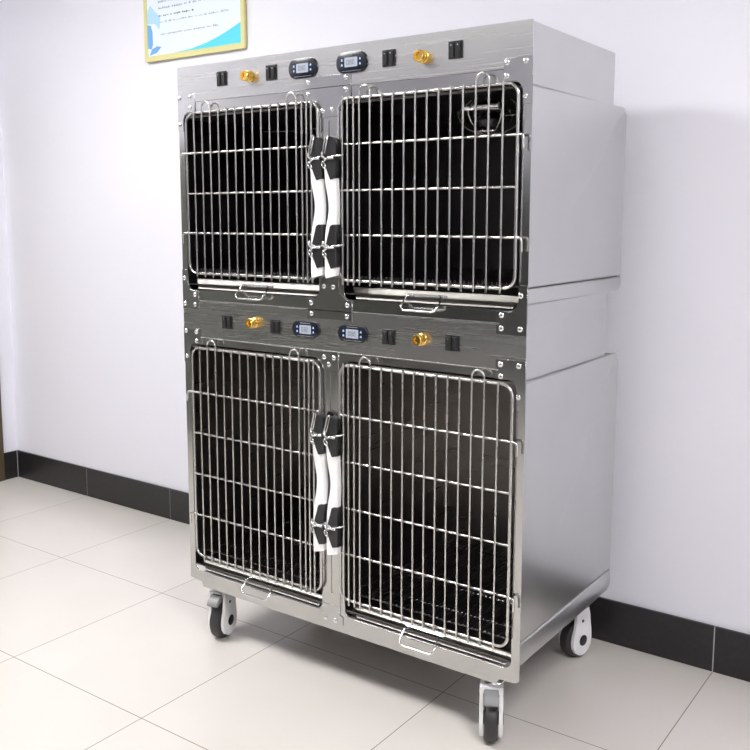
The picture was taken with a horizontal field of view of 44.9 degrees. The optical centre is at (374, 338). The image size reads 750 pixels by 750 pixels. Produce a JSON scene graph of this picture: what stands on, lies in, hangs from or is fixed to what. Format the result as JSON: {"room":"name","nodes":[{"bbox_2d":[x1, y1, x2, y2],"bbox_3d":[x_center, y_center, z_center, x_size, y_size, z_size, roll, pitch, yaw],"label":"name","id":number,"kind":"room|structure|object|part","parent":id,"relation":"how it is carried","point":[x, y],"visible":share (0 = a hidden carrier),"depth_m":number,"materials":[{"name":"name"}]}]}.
{"room":"veterinary clinic","nodes":[
{"label":"veterinary clinic","id":0,"kind":"room"},
{"bbox_2d":[0,119,17,452],"bbox_3d":[-3.574,-0.428,2.652,0.150,2.950,5.375,5,9,35],"label":"wall","id":1,"kind":"structure","parent":0,"point":[7,387],"depth_m":4.84,"materials":[{"name":"paint"}]},
{"bbox_2d":[0,389,4,481],"bbox_3d":[-2.336,-0.234,4.357,0.164,2.120,1.043,5,9,35],"label":"door","id":2,"kind":"structure","parent":1,"relation":"in","point":[2,463],"depth_m":4.85,"materials":[{"name":"brown wood"}]},
{"bbox_2d":[4,450,18,479],"bbox_3d":[-1.974,0.687,4.915,0.012,0.148,0.080,5,9,35],"label":"baseboard","id":3,"kind":"structure","parent":1,"relation":"attached to","point":[10,458],"depth_m":4.91,"materials":[{"name":"black tile"}]},
{"bbox_2d":[0,0,749,633],"bbox_3d":[0.775,-0.463,2.934,6.990,2.950,0.150,5,9,35],"label":"wall","id":4,"kind":"structure","parent":0,"point":[90,133],"depth_m":3.14,"materials":[{"name":"paint"}]},
{"bbox_2d":[143,0,246,62],"bbox_3d":[-0.766,-1.594,3.792,0.600,0.800,0.019,5,9,35],"label":"framed poster","id":5,"kind":"object","parent":4,"relation":"attached to","point":[173,29],"visible":1,"depth_m":3.83,"materials":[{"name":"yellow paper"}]},
{"bbox_2d":[17,450,749,681],"bbox_3d":[0.727,0.935,3.054,6.589,0.148,0.010,5,9,35],"label":"baseboard","id":6,"kind":"structure","parent":4,"relation":"attached to","point":[716,649],"depth_m":3.00,"materials":[{"name":"black tile"}]},
{"bbox_2d":[0,477,749,749],"bbox_3d":[-0.835,1.343,0.908,6.990,0.100,5.775,5,9,35],"label":"floor","id":7,"kind":"structure","parent":0,"point":[107,642],"depth_m":2.80,"materials":[{"name":"tile"}]},
{"bbox_2d":[184,293,617,742],"bbox_3d":[0.055,0.453,2.900,1.261,1.142,0.752,5,9,35],"label":"cage","id":8,"kind":"object","parent":7,"relation":"on","point":[444,485],"visible":1,"depth_m":2.70,"materials":[{"name":"metal"}]},
{"bbox_2d":[222,315,232,328],"bbox_3d":[-0.458,-0.051,2.824,0.042,0.042,0.007,5,9,35],"label":"rocker switch","id":9,"kind":"object","parent":8,"relation":"attached to","point":[227,320],"depth_m":2.82,"materials":[{"name":"black plastic"}]},
{"bbox_3d":[-0.384,0.391,2.812,0.556,0.700,0.012,5,9,35],"label":"cage door","id":10,"kind":"part","parent":8,"relation":"part of","materials":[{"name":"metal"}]},
{"bbox_2d":[204,559,321,605],"bbox_3d":[-0.216,0.759,3.100,0.528,0.048,0.607,5,9,35],"label":"drip tray","id":11,"kind":"object","parent":8,"relation":"on","point":[270,592],"depth_m":2.90,"materials":[{"name":"metal"}]},
{"bbox_2d":[270,319,280,333],"bbox_3d":[-0.296,-0.035,2.708,0.040,0.042,0.007,5,9,35],"label":"rocker switch","id":12,"kind":"object","parent":8,"relation":"attached to","point":[275,324],"depth_m":2.70,"materials":[{"name":"black plastic"}]},
{"bbox_3d":[-0.128,0.438,2.650,0.064,0.772,0.002,5,9,35],"label":"post","id":13,"kind":"part","parent":8,"relation":"part of","materials":[{"name":"metal"}]},
{"bbox_3d":[-0.110,0.408,2.600,0.030,0.280,0.043,-6,10,-38],"label":"fixing rod","id":14,"kind":"part","parent":8,"relation":"part of","materials":[{"name":"silver metal"}]},
{"bbox_3d":[0.056,0.765,2.943,1.194,0.004,0.608,5,9,35],"label":"floor panel","id":15,"kind":"part","parent":8,"relation":"part of","materials":[{"name":"metal"}]},
{"bbox_3d":[-0.122,0.453,2.650,1.220,0.840,0.002,5,9,35],"label":"frame","id":16,"kind":"part","parent":8,"relation":"part of","materials":[{"name":"metal"}]},
{"bbox_3d":[-0.123,-0.020,2.586,1.220,0.121,0.004,5,9,35],"label":"control panel","id":17,"kind":"part","parent":8,"relation":"part of","materials":[{"name":"metal"}]},
{"bbox_3d":[0.050,0.803,2.946,1.096,0.064,0.594,5,9,35],"label":"frame","id":18,"kind":"part","parent":8,"relation":"part of","materials":[{"name":"grey metal"}]},
{"bbox_2d":[382,329,394,344],"bbox_3d":[0.038,-0.004,2.471,0.042,0.042,0.007,5,9,35],"label":"rocker switch","id":19,"kind":"object","parent":8,"relation":"attached to","point":[388,335],"depth_m":2.47,"materials":[{"name":"black plastic"}]},
{"bbox_3d":[0.056,0.036,2.847,1.194,0.006,0.608,5,9,35],"label":"roof panel","id":20,"kind":"part","parent":8,"relation":"part of","materials":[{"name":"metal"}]},
{"bbox_2d":[177,19,626,336],"bbox_3d":[0.045,-0.455,2.766,1.220,0.754,0.677,5,9,35],"label":"cage","id":21,"kind":"object","parent":8,"relation":"on","point":[478,166],"visible":1,"depth_m":2.58,"materials":[{"name":"metal"}]},
{"bbox_2d":[216,71,226,86],"bbox_3d":[-0.461,-0.780,2.726,0.040,0.043,0.013,5,9,35],"label":"rocker switch","id":22,"kind":"object","parent":21,"relation":"attached to","point":[221,76],"depth_m":2.72,"materials":[{"name":"black plastic"}]},
{"bbox_3d":[-0.383,-0.433,2.703,0.556,0.501,0.012,5,9,35],"label":"cage door","id":23,"kind":"part","parent":21,"relation":"part of","materials":[{"name":"metal"}]},
{"bbox_2d":[197,278,318,300],"bbox_3d":[-0.216,-0.174,2.976,0.528,0.052,0.608,5,9,35],"label":"drip tray","id":24,"kind":"object","parent":21,"relation":"on","point":[272,286],"depth_m":2.78,"materials":[{"name":"metal"}]},
{"bbox_2d":[266,64,276,80],"bbox_3d":[-0.298,-0.765,2.614,0.040,0.043,0.007,5,9,35],"label":"rocker switch","id":25,"kind":"object","parent":21,"relation":"attached to","point":[271,69],"depth_m":2.61,"materials":[{"name":"black plastic"}]},
{"bbox_3d":[-0.128,-0.387,2.541,0.064,0.559,0.002,5,9,35],"label":"post","id":26,"kind":"part","parent":21,"relation":"part of","materials":[{"name":"metal"}]},
{"bbox_3d":[-0.109,-0.378,2.496,0.030,0.254,0.043,-6,10,-38],"label":"fixing rod","id":27,"kind":"part","parent":21,"relation":"part of","materials":[{"name":"silver metal"}]},
{"bbox_3d":[0.057,-0.679,2.752,1.194,0.006,0.608,5,9,35],"label":"roof panel","id":28,"kind":"part","parent":21,"relation":"part of","materials":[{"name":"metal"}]},
{"bbox_3d":[0.057,-0.162,2.820,1.194,0.004,0.608,5,9,35],"label":"floor panel","id":29,"kind":"part","parent":21,"relation":"part of","materials":[{"name":"metal"}]},
{"bbox_3d":[-0.123,-0.744,2.490,1.220,0.109,0.004,5,9,35],"label":"control panel","id":30,"kind":"part","parent":21,"relation":"part of","materials":[{"name":"metal"}]},
{"bbox_3d":[-0.122,-0.387,2.539,1.220,0.618,0.002,5,9,35],"label":"frame","id":31,"kind":"part","parent":21,"relation":"part of","materials":[{"name":"metal"}]},
{"bbox_2d":[382,49,395,66],"bbox_3d":[0.037,-0.734,2.376,0.040,0.043,0.007,5,9,35],"label":"rocker switch","id":32,"kind":"object","parent":21,"relation":"attached to","point":[388,55],"depth_m":2.37,"materials":[{"name":"black plastic"}]},
{"bbox_3d":[0.127,-0.385,2.341,0.568,0.501,0.012,5,9,35],"label":"cage door","id":33,"kind":"part","parent":21,"relation":"part of","materials":[{"name":"metal"}]},
{"bbox_2d":[353,287,518,312],"bbox_3d":[0.295,-0.125,2.613,0.528,0.052,0.608,5,9,35],"label":"drip tray","id":34,"kind":"object","parent":21,"relation":"on","point":[487,298],"depth_m":2.42,"materials":[{"name":"metal"}]},
{"bbox_2d":[448,40,462,58],"bbox_3d":[0.202,-0.718,2.259,0.040,0.043,0.007,5,9,35],"label":"rocker switch","id":35,"kind":"object","parent":21,"relation":"attached to","point":[455,47],"depth_m":2.25,"materials":[{"name":"black plastic"}]},
{"bbox_3d":[0.238,-0.456,3.037,1.194,0.524,0.014,5,9,35],"label":"panel","id":36,"kind":"part","parent":21,"relation":"part of","materials":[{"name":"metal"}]},
{"bbox_2d":[457,97,522,134],"bbox_3d":[0.300,-0.574,2.354,0.176,0.091,0.176,5,9,35],"label":"heat lamp","id":37,"kind":"object","parent":21,"relation":"attached to","point":[482,102],"depth_m":2.33,"materials":[{"name":"metal"}]},
{"bbox_3d":[0.551,-0.376,2.443,0.013,0.533,0.624,5,9,35],"label":"panel","id":38,"kind":"part","parent":21,"relation":"part of","materials":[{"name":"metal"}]},
{"bbox_3d":[0.127,0.439,2.450,0.568,0.700,0.012,5,9,35],"label":"cage door","id":39,"kind":"part","parent":8,"relation":"part of","materials":[{"name":"metal"}]},
{"bbox_2d":[355,605,510,664],"bbox_3d":[0.295,0.807,2.737,0.528,0.048,0.607,5,9,35],"label":"drip tray","id":40,"kind":"object","parent":8,"relation":"on","point":[446,648],"depth_m":2.54,"materials":[{"name":"metal"}]},
{"bbox_2d":[445,334,459,351],"bbox_3d":[0.202,0.012,2.355,0.042,0.042,0.007,5,9,35],"label":"rocker switch","id":41,"kind":"object","parent":8,"relation":"attached to","point":[452,341],"depth_m":2.35,"materials":[{"name":"black plastic"}]},
{"bbox_3d":[0.237,0.366,3.145,1.194,0.737,0.014,5,9,35],"label":"panel","id":42,"kind":"part","parent":8,"relation":"part of","materials":[{"name":"metal"}]},
{"bbox_3d":[0.314,0.915,2.443,0.090,0.026,0.068,5,9,35],"label":"mounting plate","id":43,"kind":"part","parent":8,"relation":"part of","materials":[{"name":"silver metal"}]},
{"bbox_3d":[0.551,0.445,2.552,0.013,0.746,0.624,5,9,35],"label":"panel","id":44,"kind":"part","parent":8,"relation":"part of","materials":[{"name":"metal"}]}
]}

